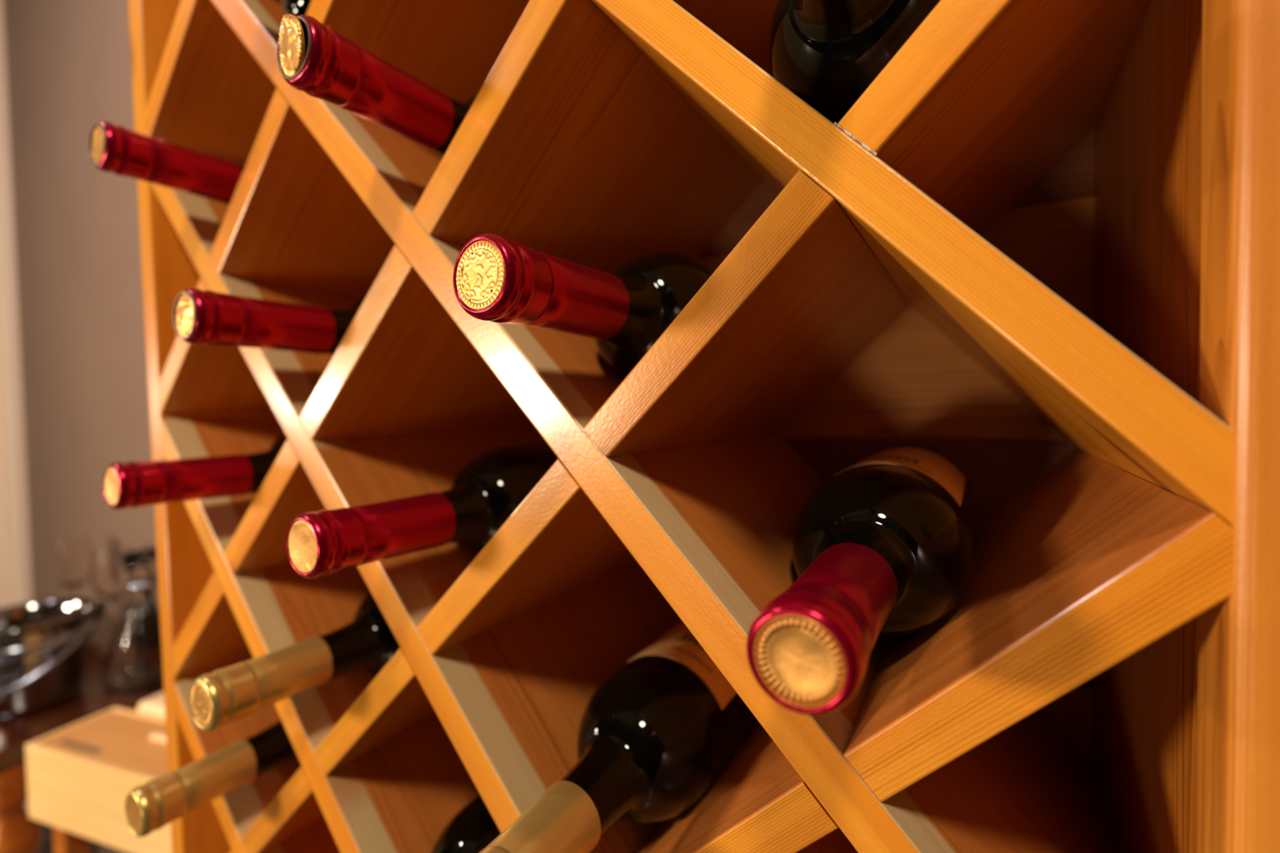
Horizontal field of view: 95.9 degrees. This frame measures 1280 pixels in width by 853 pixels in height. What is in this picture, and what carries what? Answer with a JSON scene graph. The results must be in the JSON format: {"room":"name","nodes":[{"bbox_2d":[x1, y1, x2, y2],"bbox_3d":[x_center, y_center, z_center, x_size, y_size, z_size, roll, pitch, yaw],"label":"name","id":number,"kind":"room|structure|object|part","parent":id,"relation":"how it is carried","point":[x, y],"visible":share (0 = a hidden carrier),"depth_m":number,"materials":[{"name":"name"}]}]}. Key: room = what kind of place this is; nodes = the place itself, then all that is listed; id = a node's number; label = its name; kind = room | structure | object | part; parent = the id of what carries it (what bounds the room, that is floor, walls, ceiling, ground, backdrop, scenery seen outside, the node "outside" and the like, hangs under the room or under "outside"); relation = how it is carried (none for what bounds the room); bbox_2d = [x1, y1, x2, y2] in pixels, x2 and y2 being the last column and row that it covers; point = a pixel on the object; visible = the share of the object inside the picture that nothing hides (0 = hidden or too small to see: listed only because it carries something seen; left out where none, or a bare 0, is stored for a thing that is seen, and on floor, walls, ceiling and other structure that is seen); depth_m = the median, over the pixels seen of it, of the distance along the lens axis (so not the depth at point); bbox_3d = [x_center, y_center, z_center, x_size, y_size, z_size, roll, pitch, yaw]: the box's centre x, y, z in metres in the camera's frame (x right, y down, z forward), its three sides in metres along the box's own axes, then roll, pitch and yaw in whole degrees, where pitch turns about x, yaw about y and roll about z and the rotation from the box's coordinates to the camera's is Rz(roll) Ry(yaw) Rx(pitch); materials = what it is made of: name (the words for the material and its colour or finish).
{"room":"wine cellar","nodes":[
{"label":"wine cellar","id":0,"kind":"room"},
{"bbox_2d":[37,822,53,852],"bbox_3d":[-1.273,1.277,-0.223,5.100,0.100,3.060,0,2,30],"label":"floor","id":1,"kind":"structure","parent":0,"point":[46,846],"depth_m":1.65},
{"bbox_2d":[52,826,89,852],"bbox_3d":[-0.638,0.861,0.844,0.315,0.646,0.175,0,2,19],"label":"stool","id":2,"kind":"object","parent":1,"relation":"on","point":[64,842],"visible":0.02,"depth_m":0.80,"materials":[{"name":"brown wood"}]},
{"bbox_2d":[25,706,172,852],"bbox_3d":[-0.672,0.484,0.793,0.335,0.110,0.106,0,2,19],"label":"box","id":3,"kind":"object","parent":2,"relation":"on","point":[81,775],"visible":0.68,"depth_m":0.77,"materials":[{"name":"brown wood"}]},
{"bbox_3d":[-0.673,0.440,0.792,0.319,0.006,0.090,0,2,19],"label":"lid","id":4,"kind":"part","parent":3,"relation":"part of","materials":[{"name":"brown wood"}]},
{"bbox_2d":[137,692,165,718],"bbox_3d":[-0.629,0.478,0.879,0.278,0.116,0.083,0,2,19],"label":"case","id":5,"kind":"object","parent":2,"relation":"on","point":[155,705],"visible":0.12,"depth_m":0.88,"materials":[{"name":"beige wood"}]},
{"bbox_2d":[0,614,164,852],"bbox_3d":[-1.208,0.825,1.176,0.830,0.720,0.330,0,2,30],"label":"console table","id":6,"kind":"object","parent":1,"relation":"on","point":[19,833],"visible":0.19,"depth_m":0.89,"materials":[{"name":"brown wood"}]},
{"bbox_3d":[-0.945,0.845,0.876,0.072,0.688,0.072,0,2,30],"label":"leg","id":7,"kind":"part","parent":6,"relation":"part of","materials":[{"name":"orange wood"}]},
{"bbox_2d":[0,597,97,720],"bbox_3d":[-1.035,0.392,0.967,0.190,0.150,0.189,0,2,30],"label":"glass bowl","id":8,"kind":"object","parent":6,"relation":"on","point":[44,645],"visible":1,"depth_m":0.95,"materials":[{"name":"clear glass"}]},
{"bbox_3d":[-1.031,0.388,0.923,0.190,0.070,0.106,-1,2,-7],"label":"bail handle","id":9,"kind":"part","parent":8,"relation":"part of","materials":[{"name":"grey metal"}]},
{"bbox_2d":[50,536,93,597],"bbox_3d":[-1.304,0.360,1.329,0.074,0.203,0.074,0,2,30],"label":"wine glass","id":10,"kind":"object","parent":6,"relation":"on","point":[71,558],"visible":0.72,"depth_m":1.31,"materials":[{"name":"white"}]},
{"bbox_2d":[93,600,108,626],"bbox_3d":[-1.242,0.431,1.238,0.152,0.064,0.152,0,2,30],"label":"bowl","id":11,"kind":"object","parent":6,"relation":"on","point":[100,608],"visible":0.11,"depth_m":1.27,"materials":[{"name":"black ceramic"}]},
{"bbox_2d":[89,543,132,646],"bbox_3d":[-1.126,0.359,1.237,0.074,0.203,0.074,0,2,30],"label":"wine glass","id":12,"kind":"object","parent":6,"relation":"on","point":[108,579],"visible":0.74,"depth_m":1.21,"materials":[{"name":"white"}]},
{"bbox_2d":[100,547,164,694],"bbox_3d":[-0.892,0.344,1.047,0.134,0.235,0.134,0,2,30],"label":"glass carafe","id":13,"kind":"object","parent":6,"relation":"on","point":[132,662],"visible":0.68,"depth_m":1.01,"materials":[{"name":"clear glass"}]},
{"bbox_2d":[128,0,1279,852],"bbox_3d":[-0.019,0.334,0.386,0.690,1.702,0.246,0,2,30],"label":"wine rack","id":14,"kind":"object","parent":1,"relation":"on","point":[1038,251],"visible":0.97,"depth_m":0.27,"materials":[{"name":"brown wood"}]},
{"bbox_2d":[88,121,244,204],"bbox_3d":[-0.244,-0.169,0.459,0.071,0.073,0.286,0,2,31],"label":"wine bottle","id":15,"kind":"object","parent":14,"relation":"in","point":[118,150],"visible":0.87,"depth_m":0.35,"materials":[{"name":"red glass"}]},
{"bbox_3d":[-0.230,-0.170,0.483,0.071,0.071,0.228,0,2,31],"label":"glass","id":16,"kind":"part","parent":15,"relation":"part of","materials":[{"name":"black glass"}]},
{"bbox_2d":[103,432,288,509],"bbox_3d":[-0.238,0.031,0.462,0.071,0.073,0.285,0,2,31],"label":"wine bottle","id":17,"kind":"object","parent":14,"relation":"in","point":[131,484],"visible":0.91,"depth_m":0.36,"materials":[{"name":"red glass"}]},
{"bbox_3d":[-0.224,0.030,0.486,0.071,0.071,0.228,0,2,31],"label":"glass","id":18,"kind":"part","parent":17,"relation":"part of","materials":[{"name":"black glass"}]},
{"bbox_3d":[-0.291,0.336,0.546,0.052,1.700,0.244,0,2,30],"label":"panel","id":19,"kind":"part","parent":14,"relation":"part of","materials":[{"name":"brown wood"}]},
{"bbox_2d":[124,719,302,836],"bbox_3d":[-0.228,0.226,0.465,0.071,0.072,0.285,0,2,31],"label":"wine bottle","id":20,"kind":"object","parent":14,"relation":"in","point":[152,806],"visible":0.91,"depth_m":0.37,"materials":[{"name":"gold glass"}]},
{"bbox_3d":[-0.214,0.225,0.489,0.071,0.071,0.228,0,2,31],"label":"glass","id":21,"kind":"part","parent":20,"relation":"part of","materials":[{"name":"black glass"}]},
{"bbox_2d":[173,288,368,355],"bbox_3d":[-0.156,-0.060,0.411,0.071,0.072,0.287,0,2,31],"label":"wine bottle","id":22,"kind":"object","parent":14,"relation":"in","point":[206,317],"visible":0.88,"depth_m":0.31,"materials":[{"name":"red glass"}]},
{"bbox_3d":[-0.141,-0.061,0.436,0.071,0.071,0.228,0,2,31],"label":"glass","id":23,"kind":"part","parent":22,"relation":"part of","materials":[{"name":"black glass"}]},
{"bbox_2d":[189,591,400,730],"bbox_3d":[-0.151,0.138,0.416,0.071,0.073,0.285,0,2,31],"label":"wine bottle","id":24,"kind":"object","parent":14,"relation":"in","point":[219,698],"visible":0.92,"depth_m":0.32,"materials":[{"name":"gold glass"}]},
{"bbox_3d":[-0.136,0.137,0.440,0.071,0.071,0.228,0,2,31],"label":"glass","id":25,"kind":"part","parent":24,"relation":"part of","materials":[{"name":"black glass"}]},
{"bbox_2d":[280,0,311,15],"bbox_3d":[-0.174,-0.264,0.376,0.071,0.071,0.284,0,2,30],"label":"wine bottle","id":26,"kind":"object","parent":14,"relation":"in","point":[296,7],"visible":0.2,"depth_m":0.34,"materials":[{"name":"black glass"}]},
{"bbox_2d":[276,13,477,156],"bbox_3d":[-0.069,-0.159,0.355,0.071,0.071,0.289,0,2,31],"label":"wine bottle","id":27,"kind":"object","parent":14,"relation":"in","point":[313,58],"visible":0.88,"depth_m":0.25,"materials":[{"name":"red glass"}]},
{"bbox_3d":[-0.054,-0.160,0.381,0.071,0.071,0.228,0,2,31],"label":"glass","id":28,"kind":"part","parent":27,"relation":"part of","materials":[{"name":"black glass"}]},
{"bbox_2d":[286,442,558,578],"bbox_3d":[-0.070,0.047,0.365,0.071,0.073,0.285,0,2,31],"label":"wine bottle","id":29,"kind":"object","parent":14,"relation":"in","point":[487,490],"visible":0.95,"depth_m":0.28,"materials":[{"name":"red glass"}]},
{"bbox_3d":[-0.055,0.046,0.389,0.071,0.071,0.228,0,2,31],"label":"glass","id":30,"kind":"part","parent":29,"relation":"part of","materials":[{"name":"black glass"}]},
{"bbox_2d":[431,794,501,852],"bbox_3d":[-0.074,0.249,0.342,0.071,0.071,0.284,0,2,30],"label":"wine bottle","id":31,"kind":"object","parent":14,"relation":"in","point":[473,828],"visible":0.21,"depth_m":0.31,"materials":[{"name":"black glass"}]},
{"bbox_2d":[453,233,716,379],"bbox_3d":[0.021,-0.054,0.310,0.071,0.072,0.285,0,2,31],"label":"wine bottle","id":32,"kind":"object","parent":14,"relation":"in","point":[497,278],"visible":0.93,"depth_m":0.22,"materials":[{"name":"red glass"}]},
{"bbox_3d":[0.035,-0.055,0.334,0.071,0.071,0.228,0,2,31],"label":"glass","id":33,"kind":"part","parent":32,"relation":"part of","materials":[{"name":"black glass"}]},
{"bbox_2d":[479,621,756,852],"bbox_3d":[0.013,0.156,0.306,0.071,0.071,0.284,0,2,30],"label":"wine bottle","id":34,"kind":"object","parent":14,"relation":"in","point":[653,737],"visible":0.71,"depth_m":0.26,"materials":[{"name":"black glass"}]},
{"bbox_3d":[0.027,0.156,0.330,0.071,0.071,0.228,0,2,30],"label":"glass","id":35,"kind":"part","parent":34,"relation":"part of","materials":[{"name":"black glass"}]},
{"bbox_2d":[671,632,712,672],"bbox_3d":[0.032,0.124,0.319,0.028,0.008,0.024,2,3,30],"label":"print","id":36,"kind":"object","parent":34,"relation":"on","point":[686,651],"depth_m":0.31,"materials":[{"name":"brown"}]},
{"bbox_2d":[768,0,940,126],"bbox_3d":[0.094,-0.148,0.234,0.071,0.071,0.284,0,2,30],"label":"wine bottle","id":37,"kind":"object","parent":14,"relation":"in","point":[827,53],"visible":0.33,"depth_m":0.20,"materials":[{"name":"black glass"}]},
{"bbox_2d":[746,444,974,715],"bbox_3d":[0.110,0.052,0.261,0.071,0.072,0.285,0,2,30],"label":"wine bottle","id":38,"kind":"object","parent":14,"relation":"in","point":[883,547],"visible":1,"depth_m":0.21,"materials":[{"name":"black glass"}]},
{"bbox_3d":[0.124,0.051,0.286,0.071,0.071,0.228,0,2,30],"label":"glass","id":39,"kind":"part","parent":38,"relation":"part of","materials":[{"name":"black glass"}]},
{"bbox_2d":[871,455,933,475],"bbox_3d":[0.126,0.018,0.276,0.028,0.006,0.025,0,2,30],"label":"print","id":40,"kind":"object","parent":38,"relation":"on","point":[925,468],"depth_m":0.27,"materials":[{"name":"brown paper"}]},
{"bbox_3d":[0.229,0.335,0.253,0.020,1.700,0.224,0,2,30],"label":"panel","id":41,"kind":"part","parent":14,"relation":"part of","materials":[{"name":"brown wood"}]},
{"bbox_2d":[4,0,156,852],"bbox_3d":[-0.510,-0.263,0.984,5.000,2.880,0.100,0,2,30],"label":"wall","id":42,"kind":"structure","parent":0,"point":[80,277],"depth_m":1.46,"materials":[{"name":"grey paint"}]},
{"bbox_2d":[0,0,33,811],"bbox_3d":[-1.979,-0.259,1.761,0.360,2.880,0.045,0,2,30],"label":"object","id":43,"kind":"structure","parent":42,"relation":"attached to","point":[15,557],"depth_m":1.68,"materials":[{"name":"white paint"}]},
{"bbox_3d":[-1.978,-0.258,1.743,0.040,2.880,0.015,0,2,30],"label":"moulding","id":44,"kind":"part","parent":43,"relation":"part of","materials":[{"name":"beige paint"}]},
{"bbox_3d":[-1.901,-0.258,1.697,0.040,2.880,0.015,0,2,30],"label":"moulding","id":45,"kind":"part","parent":43,"relation":"part of","materials":[{"name":"beige paint"}]}
]}

